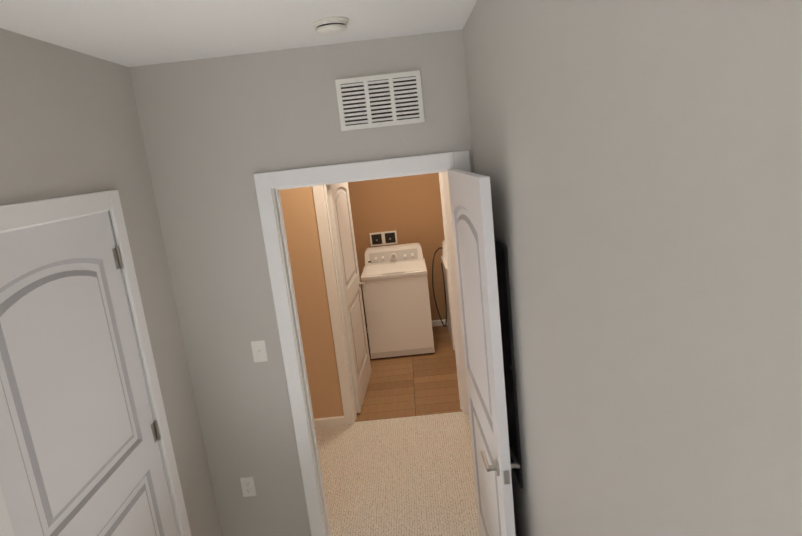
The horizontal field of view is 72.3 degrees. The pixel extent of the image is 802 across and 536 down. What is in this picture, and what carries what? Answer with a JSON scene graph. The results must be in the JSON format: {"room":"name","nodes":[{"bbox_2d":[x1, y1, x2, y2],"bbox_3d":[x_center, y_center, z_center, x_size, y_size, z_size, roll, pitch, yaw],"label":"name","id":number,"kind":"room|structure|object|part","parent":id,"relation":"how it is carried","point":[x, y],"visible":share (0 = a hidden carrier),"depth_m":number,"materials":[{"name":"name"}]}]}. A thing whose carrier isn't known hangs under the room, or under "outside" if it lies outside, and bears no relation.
{"room":"bedroom","nodes":[
{"label":"bedroom","id":0,"kind":"room"},
{"bbox_2d":[0,28,221,535],"bbox_3d":[-1.196,0.554,1.938,0.120,2.660,1.870,-6,12,1],"label":"wall","id":1,"kind":"structure","parent":0,"point":[69,123],"depth_m":2.31,"materials":[{"name":"beige paint"}]},
{"bbox_2d":[0,211,177,535],"bbox_3d":[-1.125,0.838,2.053,0.145,2.020,0.896,-6,12,1],"label":"closet door","id":2,"kind":"structure","parent":1,"relation":"in","point":[80,454],"depth_m":1.94,"materials":[{"name":"white paint"}]},
{"bbox_2d":[0,190,190,535],"bbox_3d":[-1.166,0.810,2.044,0.150,2.112,1.050,-6,12,1],"label":"door frame","id":3,"kind":"structure","parent":1,"relation":"attached to","point":[17,216],"depth_m":2.34,"materials":[{"name":"white wood"}]},
{"bbox_2d":[0,0,476,66],"bbox_3d":[-0.934,-0.817,1.578,4.980,0.100,9.740,-6,12,1],"label":"ceiling","id":4,"kind":"structure","parent":0,"point":[130,33],"depth_m":2.02,"materials":[{"name":"white paint"}]},
{"bbox_2d":[312,16,348,34],"bbox_3d":[-0.270,-0.932,2.125,0.144,0.044,0.144,-6,12,1],"label":"smoke detector","id":5,"kind":"object","parent":4,"relation":"attached to","point":[331,25],"visible":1,"depth_m":2.08,"materials":[{"name":"white plastic"}]},
{"bbox_2d":[129,29,473,535],"bbox_3d":[-0.727,0.297,2.900,4.860,2.660,0.120,-6,12,1],"label":"wall","id":6,"kind":"structure","parent":0,"point":[218,133],"depth_m":2.67,"materials":[{"name":"beige paint"}]},
{"bbox_2d":[240,477,255,496],"bbox_3d":[-0.843,1.207,3.030,0.072,0.116,0.007,-6,12,1],"label":"outlet","id":7,"kind":"object","parent":6,"relation":"attached to","point":[248,486],"visible":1,"depth_m":3.03,"materials":[{"name":"white plastic"}]},
{"bbox_2d":[251,340,267,361],"bbox_3d":[-0.739,0.435,2.860,0.072,0.116,0.017,-6,12,1],"label":"switch plate","id":8,"kind":"object","parent":6,"relation":"attached to","point":[259,351],"visible":1,"depth_m":2.86,"materials":[{"name":"white plastic"}]},
{"bbox_2d":[253,151,470,535],"bbox_3d":[-0.083,0.499,2.943,1.050,2.112,0.150,-6,12,1],"label":"door frame","id":9,"kind":"structure","parent":6,"relation":"attached to","point":[269,186],"depth_m":2.77,"materials":[{"name":"white wood"}]},
{"bbox_2d":[335,70,424,130],"bbox_3d":[-0.098,-0.790,2.599,0.400,0.235,0.012,-6,12,1],"label":"air vent","id":10,"kind":"object","parent":6,"relation":"in","point":[382,100],"visible":1,"depth_m":2.60,"materials":[{"name":"white plastic"}]},
{"bbox_2d":[447,169,519,535],"bbox_3d":[0.374,0.595,2.428,0.131,2.020,0.896,-6,12,1],"label":"bedroom door","id":11,"kind":"structure","parent":6,"relation":"in","point":[473,237],"depth_m":2.14,"materials":[{"name":"white paint"}]},
{"bbox_2d":[279,186,343,418],"bbox_3d":[-0.219,-0.059,4.306,3.840,2.660,0.120,-6,12,1],"label":"wall","id":12,"kind":"structure","parent":0,"point":[302,236],"depth_m":4.31,"materials":[{"name":"beige paint"}]},
{"bbox_2d":[314,416,344,426],"bbox_3d":[-1.168,1.326,4.535,1.417,0.072,0.013,-6,12,1],"label":"baseboard","id":13,"kind":"structure","parent":12,"relation":"attached to","point":[329,421],"depth_m":4.50,"materials":[{"name":"white wood"}]},
{"bbox_2d":[326,182,370,412],"bbox_3d":[-0.429,0.156,4.886,0.152,2.020,0.894,-6,12,1],"label":"laundry door","id":14,"kind":"structure","parent":12,"relation":"in","point":[350,283],"depth_m":4.75,"materials":[{"name":"white paint"}]},
{"bbox_2d":[312,172,468,423],"bbox_3d":[-0.049,0.192,4.360,1.050,2.112,0.150,-6,12,1],"label":"door frame","id":15,"kind":"structure","parent":12,"relation":"attached to","point":[321,203],"depth_m":4.30,"materials":[{"name":"white wood"}]},
{"bbox_2d":[348,173,445,326],"bbox_3d":[0.251,-0.589,6.544,1.780,2.660,0.120,-6,12,1],"label":"wall","id":16,"kind":"structure","parent":0,"point":[408,209],"depth_m":6.48,"materials":[{"name":"beige paint"}]},
{"bbox_2d":[369,230,397,246],"bbox_3d":[-0.208,-0.349,6.519,0.320,0.160,0.030,-6,12,1],"label":"washer outlet box","id":17,"kind":"object","parent":16,"relation":"attached to","point":[383,238],"visible":1,"depth_m":6.52,"materials":[{"name":"white plastic"}]},
{"bbox_2d":[366,319,447,332],"bbox_3d":[0.383,0.683,6.748,1.710,0.072,0.013,-6,12,1],"label":"baseboard","id":18,"kind":"structure","parent":16,"relation":"attached to","point":[436,322],"depth_m":6.73,"materials":[{"name":"white wood"}]},
{"bbox_2d":[315,412,479,535],"bbox_3d":[-0.645,2.099,0.974,4.980,0.060,7.340,-6,12,1],"label":"floor carpet","id":19,"kind":"object","parent":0,"point":[409,476],"visible":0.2,"depth_m":3.72,"materials":[{"name":"beige carpet"}]},
{"bbox_2d":[355,325,461,421],"bbox_3d":[0.394,0.970,5.710,2.020,0.064,2.404,-6,12,1],"label":"floor","id":20,"kind":"structure","parent":0,"point":[412,385],"depth_m":5.14,"materials":[{"name":"brown tile"}]},
{"bbox_2d":[361,243,434,358],"bbox_3d":[-0.035,0.346,6.066,0.688,1.100,0.708,-6,12,1],"label":"washer","id":21,"kind":"object","parent":20,"relation":"on","point":[394,279],"visible":1,"depth_m":5.76,"materials":[{"name":"white metal"}]},
{"bbox_2d":[432,240,454,349],"bbox_3d":[0.768,0.265,6.036,0.832,1.100,0.730,-6,12,1],"label":"dryer","id":22,"kind":"object","parent":20,"relation":"on","point":[446,292],"visible":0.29,"depth_m":6.00,"materials":[{"name":"white metal"}]},
{"bbox_3d":[0.438,0.207,6.110,0.183,0.827,0.393,-6,12,1],"label":"cord","id":23,"kind":"part","parent":22,"relation":"part of","materials":[{"name":"black rubber"}]},
{"bbox_2d":[463,0,801,535],"bbox_3d":[0.483,0.798,-0.057,0.120,2.660,5.870,-6,12,1],"label":"wall","id":24,"kind":"structure","parent":0,"point":[638,163],"depth_m":0.80,"materials":[{"name":"beige paint"}]},
{"bbox_2d":[494,236,522,488],"bbox_3d":[0.424,0.357,2.247,0.012,0.970,0.380,-6,12,1],"label":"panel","id":25,"kind":"object","parent":24,"relation":"attached to","point":[507,336],"visible":0.73,"depth_m":2.12,"materials":[{"name":"black"}]}
]}

